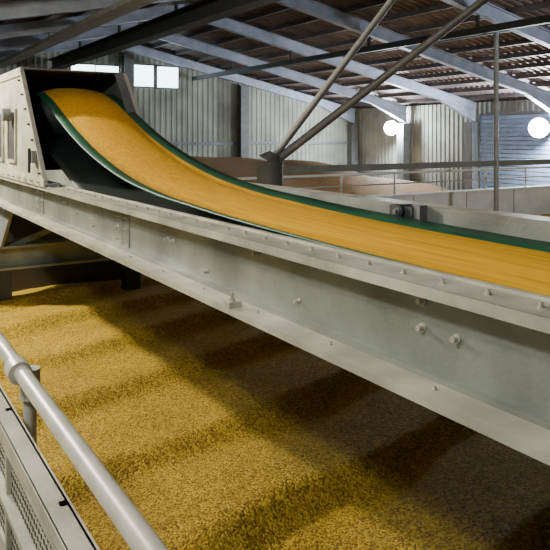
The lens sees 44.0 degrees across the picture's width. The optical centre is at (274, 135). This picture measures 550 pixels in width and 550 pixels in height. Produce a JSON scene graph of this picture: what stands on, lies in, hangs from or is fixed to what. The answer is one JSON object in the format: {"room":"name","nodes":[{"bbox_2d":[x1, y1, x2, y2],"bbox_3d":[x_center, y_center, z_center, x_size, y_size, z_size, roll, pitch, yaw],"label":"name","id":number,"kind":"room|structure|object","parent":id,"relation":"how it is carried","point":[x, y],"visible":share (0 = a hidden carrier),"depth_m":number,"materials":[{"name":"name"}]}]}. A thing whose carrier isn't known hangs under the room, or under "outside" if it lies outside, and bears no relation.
{"room":"farm building","nodes":[
{"label":"farm building","id":0,"kind":"room"},
{"bbox_2d":[9,214,120,291],"bbox_3d":[-5.152,2.975,6.922,7.800,4.050,0.200,0,0,-32],"label":"wall","id":1,"kind":"structure","parent":0,"point":[20,227],"depth_m":8.32,"materials":[{"name":"concrete"}]},
{"bbox_2d":[0,45,351,164],"bbox_3d":[-8.337,0.025,33.150,31.000,9.951,0.140,0,0,-32],"label":"wall","id":2,"kind":"structure","parent":0,"point":[199,118],"depth_m":36.51,"materials":[{"name":"grey metal"}]},
{"bbox_2d":[69,63,119,71],"bbox_3d":[-8.705,-3.210,32.909,2.480,0.580,0.080,0,0,-32],"label":"window","id":3,"kind":"structure","parent":2,"relation":"in","point":[83,66],"depth_m":32.94,"materials":[{"name":"white glass"}]},
{"bbox_2d":[134,63,154,87],"bbox_3d":[-6.623,-3.025,34.210,1.230,1.210,0.080,0,0,-32],"label":"window","id":4,"kind":"structure","parent":2,"relation":"in","point":[144,74],"depth_m":34.24,"materials":[{"name":"white glass"}]},
{"bbox_2d":[155,65,179,89],"bbox_3d":[-5.512,-3.005,34.904,1.310,1.210,0.080,0,0,-32],"label":"window","id":5,"kind":"structure","parent":2,"relation":"in","point":[166,77],"depth_m":34.90,"materials":[{"name":"white glass"}]},
{"bbox_2d":[0,0,549,107],"bbox_3d":[1.283,-3.415,17.948,31.800,3.400,37.080,0,0,-32],"label":"ceiling","id":6,"kind":"structure","parent":0,"point":[521,58],"depth_m":26.76,"materials":[{"name":"metal"}]},
{"bbox_2d":[0,170,549,465],"bbox_3d":[-1.560,0.515,5.982,1.205,0.370,16.200,0,0,-32],"label":"frame","id":7,"kind":"object","parent":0,"point":[474,353],"depth_m":2.23,"materials":[{"name":"grey metal"}]},
{"bbox_2d":[347,125,357,172],"bbox_3d":[4.669,2.160,41.114,0.500,5.680,0.520,0,0,-32],"label":"steel column","id":8,"kind":"structure","parent":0,"point":[352,130],"depth_m":40.92,"materials":[{"name":"grey metal"}]},
{"bbox_2d":[397,123,409,180],"bbox_3d":[7.054,2.160,37.298,0.500,5.680,0.520,0,0,-32],"label":"steel column","id":9,"kind":"structure","parent":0,"point":[403,130],"depth_m":37.10,"materials":[{"name":"grey metal"}]},
{"bbox_2d":[356,100,549,190],"bbox_3d":[14.642,1.675,25.979,0.030,6.650,36.540,0,0,-32],"label":"wall","id":10,"kind":"structure","parent":0,"point":[436,131],"depth_m":36.19,"materials":[{"name":"grey metal"}]},
{"bbox_2d":[479,110,549,188],"bbox_3d":[11.120,1.190,31.302,0.160,4.620,4.300,0,0,-32],"label":"door","id":11,"kind":"structure","parent":10,"relation":"in","point":[486,128],"depth_m":31.35,"materials":[{"name":"grey metal"}]},
{"bbox_2d":[368,185,549,214],"bbox_3d":[4.767,3.420,21.995,19.400,3.160,0.350,0,0,-32],"label":"wall","id":12,"kind":"structure","parent":0,"point":[529,200],"depth_m":23.59,"materials":[{"name":"grey concrete"}]},
{"bbox_2d":[236,166,549,194],"bbox_3d":[4.770,1.480,21.991,19.400,0.720,0.080,0,0,-32],"label":"railing","id":13,"kind":"object","parent":12,"relation":"on","point":[535,167],"visible":0.52,"depth_m":21.55,"materials":[{"name":"grey metal"}]},
{"bbox_2d":[464,122,478,189],"bbox_3d":[9.598,2.160,33.228,0.500,5.680,0.520,0,0,-32],"label":"steel column","id":14,"kind":"structure","parent":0,"point":[471,129],"depth_m":33.04,"materials":[{"name":"grey metal"}]},
{"bbox_2d":[528,118,549,137],"bbox_3d":[11.491,-0.351,29.660,0.882,0.881,0.365,0,0,14],"label":"lamp","id":15,"kind":"object","parent":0,"point":[538,127],"visible":1,"depth_m":29.51,"materials":[{"name":"grey metal"}]},
{"bbox_3d":[1.245,5.100,17.819,31.600,0.200,36.900,0,0,-32],"label":"floor","id":16,"kind":"structure","parent":0,"visible":0},
{"bbox_2d":[0,385,99,549],"bbox_3d":[-0.485,2.900,0.502,1.110,4.200,4.564,0,0,-32],"label":"walkway","id":17,"kind":"object","parent":16,"relation":"on","point":[36,513],"visible":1,"depth_m":1.72,"materials":[{"name":"grey metal"}]},
{"bbox_2d":[0,331,168,549],"bbox_3d":[-0.077,1.208,0.954,0.099,1.084,4.700,0,0,-32],"label":"guardrail","id":18,"kind":"object","parent":17,"relation":"attached to","point":[130,523],"visible":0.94,"depth_m":1.48,"materials":[{"name":"grey metal"}]},
{"bbox_2d":[0,207,140,300],"bbox_3d":[-2.663,2.860,7.563,3.100,4.280,1.250,0,0,-32],"label":"trestle","id":19,"kind":"object","parent":16,"relation":"on","point":[26,252],"visible":0.21,"depth_m":7.65,"materials":[{"name":"metal"}]},
{"bbox_2d":[29,92,549,269],"bbox_3d":[0.289,0.095,2.972,0.811,1.020,9.134,0,0,-32],"label":"conveyor belt","id":20,"kind":"object","parent":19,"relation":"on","point":[82,164],"visible":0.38,"depth_m":5.11,"materials":[{"name":"green rubber"}]},
{"bbox_2d":[0,67,141,187],"bbox_3d":[-2.053,-0.106,6.559,1.072,1.012,2.500,0,0,-32],"label":"hood","id":21,"kind":"object","parent":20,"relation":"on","point":[23,158],"visible":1,"depth_m":6.37,"materials":[{"name":"grey metal"}]},
{"bbox_2d":[42,88,549,295],"bbox_3d":[0.276,-0.008,3.050,0.585,0.931,9.280,0,0,-32],"label":"grain","id":22,"kind":"object","parent":20,"relation":"on","point":[99,119],"visible":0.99,"depth_m":3.19,"materials":[{"name":"yellow food"}]},
{"bbox_2d":[122,51,133,93],"bbox_3d":[-7.240,0.438,33.471,0.500,9.124,0.420,0,0,-32],"label":"post","id":23,"kind":"object","parent":16,"relation":"on","point":[127,57],"visible":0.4,"depth_m":33.33,"materials":[{"name":"metal"}]},
{"bbox_2d":[0,37,355,124],"bbox_3d":[-8.247,-2.779,33.053,30.936,4.184,0.240,0,0,-32],"label":"steel rafter","id":24,"kind":"object","parent":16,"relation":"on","point":[349,115],"visible":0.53,"depth_m":35.93,"materials":[{"name":"grey metal"}]},
{"bbox_2d":[0,22,407,123],"bbox_3d":[-5.862,-2.779,29.237,30.936,4.184,0.240,0,0,-32],"label":"steel rafter","id":25,"kind":"object","parent":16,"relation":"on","point":[396,110],"visible":0.75,"depth_m":31.54,"materials":[{"name":"grey metal"}]},
{"bbox_2d":[384,121,396,134],"bbox_3d":[6.434,-0.441,37.721,0.798,0.797,0.360,0,0,6],"label":"lamp","id":26,"kind":"object","parent":25,"relation":"attached to","point":[390,127],"visible":1,"depth_m":37.56,"materials":[{"name":"grey metal"}]},
{"bbox_2d":[13,156,450,213],"bbox_3d":[-3.837,2.988,26.140,29.200,4.023,15.400,0,0,-32],"label":"heap","id":27,"kind":"object","parent":16,"relation":"on","point":[235,167],"visible":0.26,"depth_m":28.67,"materials":[{"name":"beige food"}]},
{"bbox_2d":[0,4,475,121],"bbox_3d":[-3.318,-2.779,25.167,30.936,4.184,0.240,0,0,-32],"label":"steel rafter","id":28,"kind":"object","parent":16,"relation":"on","point":[464,107],"visible":0.74,"depth_m":26.86,"materials":[{"name":"grey metal"}]},
{"bbox_2d":[237,85,248,157],"bbox_3d":[-1.728,1.121,36.916,0.500,7.759,0.420,0,0,-32],"label":"post","id":29,"kind":"object","parent":16,"relation":"on","point":[242,90],"visible":0.6,"depth_m":36.77,"materials":[{"name":"metal"}]},
{"bbox_2d":[0,214,549,549],"bbox_3d":[5.226,3.376,11.167,29.900,3.249,18.400,0,0,-32],"label":"pile","id":30,"kind":"object","parent":16,"relation":"on","point":[223,432],"visible":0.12,"depth_m":4.06,"materials":[{"name":"yellow food"}]},
{"bbox_2d":[0,0,549,112],"bbox_3d":[-0.721,-2.779,21.012,30.936,4.184,0.240,0,0,-32],"label":"steel rafter","id":31,"kind":"object","parent":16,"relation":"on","point":[19,9],"visible":1,"depth_m":22.82,"materials":[{"name":"grey metal"}]},
{"bbox_2d":[0,0,156,67],"bbox_3d":[-2.777,-3.220,15.010,0.500,0.360,36.400,0,0,-32],"label":"tie beam","id":32,"kind":"structure","parent":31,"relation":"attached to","point":[123,7],"depth_m":19.23,"materials":[{"name":"metal"}]},
{"bbox_2d":[48,0,280,68],"bbox_3d":[-0.742,-3.465,16.282,0.450,0.830,36.400,0,0,-32],"label":"tie beam","id":33,"kind":"structure","parent":31,"relation":"attached to","point":[202,12],"depth_m":20.48,"materials":[{"name":"metal"}]},
{"bbox_2d":[192,14,549,80],"bbox_3d":[5.364,-3.175,20.098,0.140,0.550,36.400,0,0,-32],"label":"tie beam","id":34,"kind":"structure","parent":31,"relation":"attached to","point":[545,19],"depth_m":22.28,"materials":[{"name":"metal"}]},
{"bbox_2d":[257,0,489,185],"bbox_3d":[3.288,0.045,8.755,7.170,9.910,0.308,0,0,-13],"label":"support strut","id":35,"kind":"structure","parent":16,"relation":"on","point":[270,172],"depth_m":8.14,"materials":[{"name":"paint"}]},
{"bbox_2d":[283,32,549,210],"bbox_3d":[7.174,0.699,20.993,16.980,8.603,0.160,0,0,-32],"label":"frame","id":36,"kind":"object","parent":16,"relation":"on","point":[496,162],"visible":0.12,"depth_m":20.20,"materials":[{"name":"paint"}]},
{"bbox_2d":[441,0,549,47],"bbox_3d":[1.823,-2.779,16.941,30.936,4.184,0.240,0,0,-32],"label":"steel rafter","id":37,"kind":"object","parent":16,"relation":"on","point":[489,12],"visible":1,"depth_m":19.96,"materials":[{"name":"grey metal"}]}
]}

